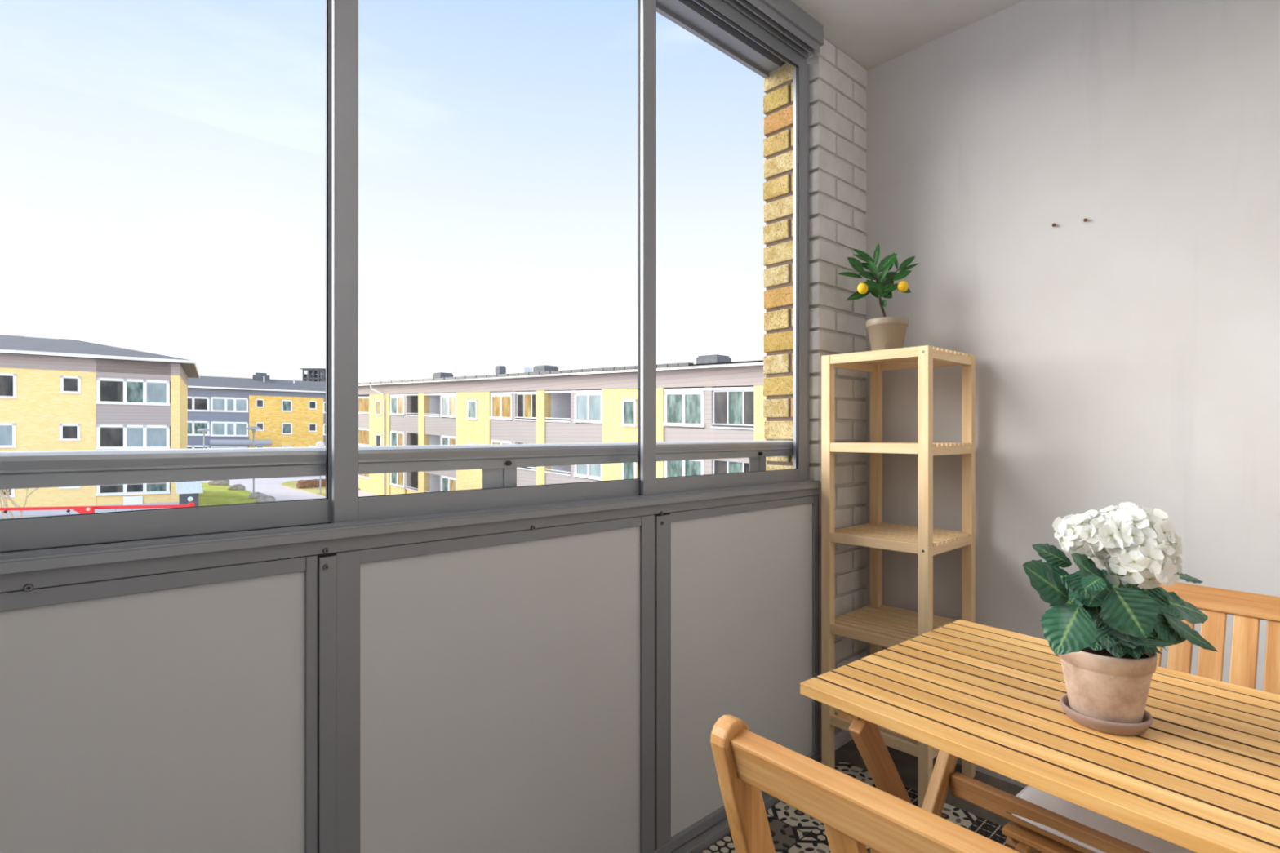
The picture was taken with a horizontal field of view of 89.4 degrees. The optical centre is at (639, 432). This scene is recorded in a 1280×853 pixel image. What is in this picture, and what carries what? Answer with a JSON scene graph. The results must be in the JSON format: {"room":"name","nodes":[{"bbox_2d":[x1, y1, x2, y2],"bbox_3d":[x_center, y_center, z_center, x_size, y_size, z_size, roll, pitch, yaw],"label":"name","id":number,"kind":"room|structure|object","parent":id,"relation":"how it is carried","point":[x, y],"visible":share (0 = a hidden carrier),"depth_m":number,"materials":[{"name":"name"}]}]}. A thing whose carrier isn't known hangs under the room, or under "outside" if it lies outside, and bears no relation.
{"room":"sunroom","nodes":[
{"label":"sunroom","id":0,"kind":"room"},
{"bbox_2d":[0,38,866,852],"bbox_3d":[-0.842,-0.122,0.928,4.620,2.535,0.094,0,0,-43],"label":"wall","id":1,"kind":"structure","parent":0,"point":[559,683],"depth_m":1.32,"materials":[{"name":"metal"}]},
{"bbox_2d":[0,0,793,551],"bbox_3d":[-1.029,-0.033,0.881,4.283,2.555,0.092,0,0,-43],"label":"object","id":2,"kind":"structure","parent":1,"relation":"in","point":[58,531],"depth_m":1.17,"materials":[{"name":"metal"}]},
{"bbox_2d":[0,480,821,574],"bbox_3d":[-0.977,0.172,0.820,4.275,0.033,0.130,0,0,-43],"label":"window sill","id":3,"kind":"structure","parent":1,"relation":"on","point":[55,557],"depth_m":1.13,"materials":[{"name":"metal"}]},
{"bbox_2d":[332,0,639,523],"bbox_3d":[-0.285,-0.569,1.488,0.799,1.482,0.013,0,0,-43],"label":"window","id":4,"kind":"structure","parent":1,"relation":"in","point":[347,506],"depth_m":1.24,"materials":[{"name":"metal"}]},
{"bbox_2d":[640,0,807,495],"bbox_3d":[0.292,-0.569,1.994,0.782,1.482,0.013,0,0,-43],"label":"window","id":5,"kind":"structure","parent":1,"relation":"in","point":[649,484],"depth_m":1.78,"materials":[{"name":"metal"}]},
{"bbox_2d":[671,758,821,852],"bbox_3d":[-0.931,1.133,0.771,4.278,0.024,0.032,0,0,-43],"label":"baseboard","id":6,"kind":"structure","parent":1,"relation":"attached to","point":[714,833],"depth_m":1.80,"materials":[{"name":"metal"}]},
{"bbox_2d":[693,0,823,66],"bbox_3d":[-0.982,-1.343,0.812,4.258,0.092,0.133,0,0,-43],"label":"window frame","id":7,"kind":"structure","parent":1,"relation":"attached to","point":[784,19],"depth_m":2.09,"materials":[{"name":"metal"}]},
{"bbox_2d":[793,63,808,480],"bbox_3d":[0.573,-0.562,2.293,0.022,1.468,0.054,0,0,-43],"label":"trim","id":8,"kind":"structure","parent":1,"relation":"attached to","point":[794,69],"depth_m":2.30,"materials":[{"name":"metal"}]},
{"bbox_2d":[763,58,795,471],"bbox_3d":[0.815,-0.105,2.638,0.808,3.300,0.172,0,0,-43],"label":"wall","id":9,"kind":"structure","parent":0,"point":[778,102],"depth_m":2.38,"materials":[{"name":"yellow brick"}]},
{"bbox_2d":[655,0,782,78],"bbox_3d":[-0.947,-1.440,1.026,4.800,0.230,0.131,0,0,-43],"label":"window frame","id":10,"kind":"structure","parent":9,"relation":"attached to","point":[689,15],"depth_m":2.18,"materials":[{"name":"metal"}]},
{"bbox_2d":[700,739,1024,852],"bbox_3d":[-0.104,1.205,0.142,4.840,0.120,2.250,0,0,-43],"label":"floor","id":11,"kind":"structure","parent":0,"point":[906,764],"depth_m":2.15,"materials":[{"name":"concrete"}]},
{"bbox_2d":[702,760,1007,852],"bbox_3d":[-0.205,1.143,0.050,4.327,0.004,2.011,0,0,-43],"label":"floor mat","id":12,"kind":"object","parent":11,"relation":"on","point":[792,830],"visible":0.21,"depth_m":1.87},
{"bbox_2d":[710,714,1019,852],"bbox_3d":[0.418,0.722,0.667,0.520,0.846,0.460,0,0,-41],"label":"folding chair","id":13,"kind":"object","parent":12,"relation":"on","point":[855,815],"visible":1,"depth_m":0.59,"materials":[{"name":"brown wood"}]},
{"bbox_2d":[821,345,975,808],"bbox_3d":[0.863,0.444,2.163,0.363,1.402,0.358,0,0,-43],"label":"shelving unit","id":14,"kind":"object","parent":12,"relation":"on","point":[877,624],"visible":0.7,"depth_m":2.15,"materials":[{"name":"brown wood"}]},
{"bbox_2d":[837,243,918,351],"bbox_3d":[0.800,-0.454,2.183,0.274,0.392,0.136,0,0,-18],"label":"potted plant","id":15,"kind":"object","parent":14,"relation":"on","point":[885,332],"visible":0.95,"depth_m":2.17,"materials":[{"name":"green plant"}]},
{"bbox_2d":[800,619,1279,852],"bbox_3d":[0.825,0.783,0.804,0.585,0.728,1.120,0,1,-39],"label":"folding table","id":16,"kind":"object","parent":12,"relation":"on","point":[1204,777],"visible":1,"depth_m":0.93,"materials":[{"name":"brown wood"}]},
{"bbox_2d":[1059,694,1153,735],"bbox_3d":[0.669,0.406,0.930,0.109,0.020,0.109,0,0,-43],"label":"saucer","id":17,"kind":"object","parent":16,"relation":"on","point":[1101,726],"visible":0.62,"depth_m":0.89,"materials":[{"name":"ceramic"}]},
{"bbox_2d":[1022,502,1217,724],"bbox_3d":[0.690,0.256,0.934,0.342,0.310,0.146,0,0,-14],"label":"hydrangea","id":18,"kind":"object","parent":17,"relation":"on","point":[1106,633],"visible":1,"depth_m":0.89,"materials":[{"name":"plant"}]},
{"bbox_2d":[1002,569,1279,852],"bbox_3d":[0.958,0.722,1.136,0.520,0.846,0.460,0,0,-39],"label":"folding chair","id":19,"kind":"object","parent":12,"relation":"on","point":[1247,609],"visible":0.16,"depth_m":1.23,"materials":[{"name":"brown wood"}]},
{"bbox_2d":[1007,785,1195,852],"bbox_3d":[0.897,0.671,1.093,0.336,0.060,0.411,0,0,-39],"label":"seat cushion","id":20,"kind":"object","parent":19,"relation":"on","point":[1150,843],"visible":0.24,"depth_m":1.07,"materials":[{"name":"fabric"}]},
{"bbox_2d":[791,0,1024,70],"bbox_3d":[-0.104,-1.465,0.142,4.840,0.150,2.250,0,0,-43],"label":"ceiling","id":21,"kind":"structure","parent":0,"point":[871,33],"depth_m":2.18,"materials":[{"name":"paint"}]},
{"bbox_2d":[864,0,1279,787],"bbox_3d":[1.576,-0.122,1.801,0.120,2.535,2.410,0,0,-43],"label":"wall","id":22,"kind":"structure","parent":0,"point":[1130,352],"depth_m":1.96,"materials":[{"name":"paint"}]},
{"bbox_2d":[1057,650,1157,724],"bbox_3d":[0.669,0.358,0.930,0.118,0.104,0.118,0,0,-43],"label":"pot","id":23,"kind":"object","parent":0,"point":[1109,686],"depth_m":0.89,"materials":[{"name":"ceramic"}]},
{"label":"outside","id":24,"kind":"structure","parent":0,"visible":0},
{"bbox_2d":[0,475,377,519],"bbox_3d":[-45.422,1.242,137.698,400.000,16.934,256.000,0,0,-43],"label":"ground","id":25,"kind":"structure","parent":24,"point":[272,486],"depth_m":52.57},
{"bbox_2d":[0,444,38,519],"bbox_3d":[-23.084,2.732,23.226,4.037,5.071,2.608,0,0,32],"label":"bare tree","id":26,"kind":"object","parent":25,"relation":"on","point":[5,502],"visible":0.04,"depth_m":23.30,"materials":[{"name":"brown wood"}]},
{"bbox_2d":[0,502,194,515],"bbox_3d":[-10.584,3.596,12.029,4.311,4.523,0.259,0,0,-4],"label":"boom","id":27,"kind":"object","parent":25,"relation":"on","point":[81,509],"visible":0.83,"depth_m":12.10,"materials":[{"name":"metal"}]},
{"bbox_2d":[0,334,199,515],"bbox_3d":[-38.232,-0.319,39.742,18.240,11.272,13.020,0,0,-33],"label":"apartment building","id":28,"kind":"structure","parent":25,"relation":"on","point":[56,394],"depth_m":37.28,"materials":[{"name":"brick"}]},
{"bbox_2d":[175,480,203,506],"bbox_3d":[-25.397,3.826,36.406,1.350,2.309,1.463,0,0,-33],"label":"garden shed","id":29,"kind":"object","parent":25,"relation":"on","point":[188,491],"visible":0.66,"depth_m":36.14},
{"bbox_2d":[197,428,210,448],"bbox_3d":[-38.821,1.917,57.575,1.000,4.524,1.000,0,0,-43],"label":"street lamp","id":30,"kind":"object","parent":25,"relation":"on","point":[203,430],"visible":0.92,"depth_m":57.51,"materials":[{"name":"grey metal"}]},
{"bbox_2d":[208,480,229,485],"bbox_3d":[-34.792,4.230,53.442,1.520,0.894,1.224,0,0,-43],"label":"boulder","id":31,"kind":"object","parent":25,"relation":"on","point":[216,482],"visible":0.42,"depth_m":53.08,"materials":[{"name":"grey stone"}]},
{"bbox_2d":[198,482,257,506],"bbox_3d":[-29.085,4.705,45.116,4.604,1.052,25.526,0,0,-35],"label":"lawn","id":32,"kind":"structure","parent":25,"relation":"on","point":[211,495],"depth_m":46.62,"materials":[{"name":"green plant"}]},
{"bbox_2d":[245,426,261,448],"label":"street lamp","id":33,"kind":"object","parent":32,"relation":"on","point":[253,428],"depth_m":47.68,"materials":[{"name":"grey metal"}]},
{"bbox_2d":[253,478,254,493],"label":"street lamp","id":34,"kind":"object","parent":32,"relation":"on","point":[253,478],"depth_m":47.74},
{"bbox_2d":[227,484,245,490],"bbox_3d":[-31.650,4.429,50.763,1.029,0.745,0.983,0,0,-1],"label":"boulder","id":35,"kind":"object","parent":25,"relation":"on","point":[237,486],"visible":0.63,"depth_m":50.39,"materials":[{"name":"grey stone"}]},
{"bbox_2d":[187,372,325,448],"bbox_3d":[-44.973,-1.185,79.084,29.848,12.018,12.923,0,0,-32],"label":"apartment building","id":36,"kind":"structure","parent":25,"relation":"on","point":[288,413],"depth_m":73.92,"materials":[{"name":"gold brick"}]},
{"bbox_2d":[252,372,269,380],"bbox_3d":[-46.031,-6.564,78.553,1.767,1.262,1.500,0,0,-32],"label":"roof vent","id":37,"kind":"object","parent":36,"relation":"attached to","point":[258,376],"depth_m":77.88,"materials":[{"name":"grey metal"}]},
{"bbox_2d":[300,368,325,382],"bbox_3d":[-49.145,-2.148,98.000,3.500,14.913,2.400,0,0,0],"label":"framework","id":38,"kind":"object","parent":36,"relation":"on","point":[313,374],"visible":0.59,"depth_m":96.97,"materials":[{"name":"grey metal"}]},
{"bbox_2d":[248,492,267,498],"bbox_3d":[-27.547,4.678,46.651,1.260,0.714,1.004,0,0,-43],"label":"boulder","id":39,"kind":"object","parent":25,"relation":"on","point":[255,495],"visible":0.59,"depth_m":46.27,"materials":[{"name":"grey stone"}]},
{"bbox_2d":[254,495,275,502],"bbox_3d":[-25.768,4.741,44.488,1.253,0.720,1.002,0,0,-43],"label":"boulder","id":40,"kind":"object","parent":25,"relation":"on","point":[266,499],"visible":0.49,"depth_m":44.24,"materials":[{"name":"grey stone"}]},
{"bbox_2d":[280,479,325,496],"bbox_3d":[-28.423,4.729,55.750,4.851,0.590,15.662,0,0,-25],"label":"lawn","id":41,"kind":"structure","parent":25,"relation":"on","point":[291,484],"depth_m":53.79,"materials":[{"name":"plant"}]},
{"bbox_2d":[315,441,324,493],"bbox_3d":[-24.951,2.786,50.478,0.600,4.179,0.600,0,0,-43],"label":"street lamp","id":42,"kind":"object","parent":41,"relation":"on","point":[318,443],"visible":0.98,"depth_m":50.43,"materials":[{"name":"white metal"}]},
{"bbox_2d":[295,478,325,488],"bbox_3d":[-27.765,4.427,55.322,0.990,0.894,3.752,0,0,22],"label":"clipped hedge","id":43,"kind":"object","parent":25,"relation":"on","point":[315,482],"visible":0.7,"depth_m":54.45,"materials":[{"name":"brown plant"}]},
{"bbox_2d":[358,354,766,495],"bbox_3d":[-7.374,1.002,44.111,11.369,11.461,53.346,0,0,-42],"label":"apartment building","id":44,"kind":"structure","parent":25,"relation":"on","point":[714,398],"depth_m":33.65,"materials":[{"name":"brick"}]},
{"bbox_2d":[432,372,453,377],"bbox_3d":[-13.957,-3.929,45.798,0.985,0.588,1.231,0,0,-42],"label":"roof vent","id":45,"kind":"object","parent":44,"relation":"attached to","point":[438,375],"depth_m":45.36,"materials":[{"name":"grey metal"}]},
{"bbox_2d":[494,365,506,374],"bbox_3d":[-8.666,-3.821,40.183,0.447,0.620,0.559,0,0,-42],"label":"roof vent","id":46,"kind":"object","parent":44,"relation":"attached to","point":[498,369],"depth_m":40.01,"materials":[{"name":"grey metal"}]},
{"bbox_2d":[516,367,532,373],"bbox_3d":[-6.812,-3.572,38.232,0.591,0.543,0.760,0,0,-42],"label":"roof vent","id":47,"kind":"object","parent":44,"relation":"attached to","point":[519,370],"depth_m":37.97,"materials":[{"name":"white metal"}]},
{"bbox_2d":[533,364,558,372],"bbox_3d":[-5.350,-3.531,36.703,0.930,0.505,1.162,0,0,-42],"label":"roof vent","id":48,"kind":"object","parent":44,"relation":"attached to","point":[544,367],"depth_m":36.30,"materials":[{"name":"grey metal"}]},
{"bbox_2d":[696,354,731,365],"bbox_3d":[3.187,-3.053,27.962,0.945,0.541,1.181,0,0,-42],"label":"roof vent","id":49,"kind":"object","parent":44,"relation":"attached to","point":[708,359],"depth_m":27.57,"materials":[{"name":"grey metal"}]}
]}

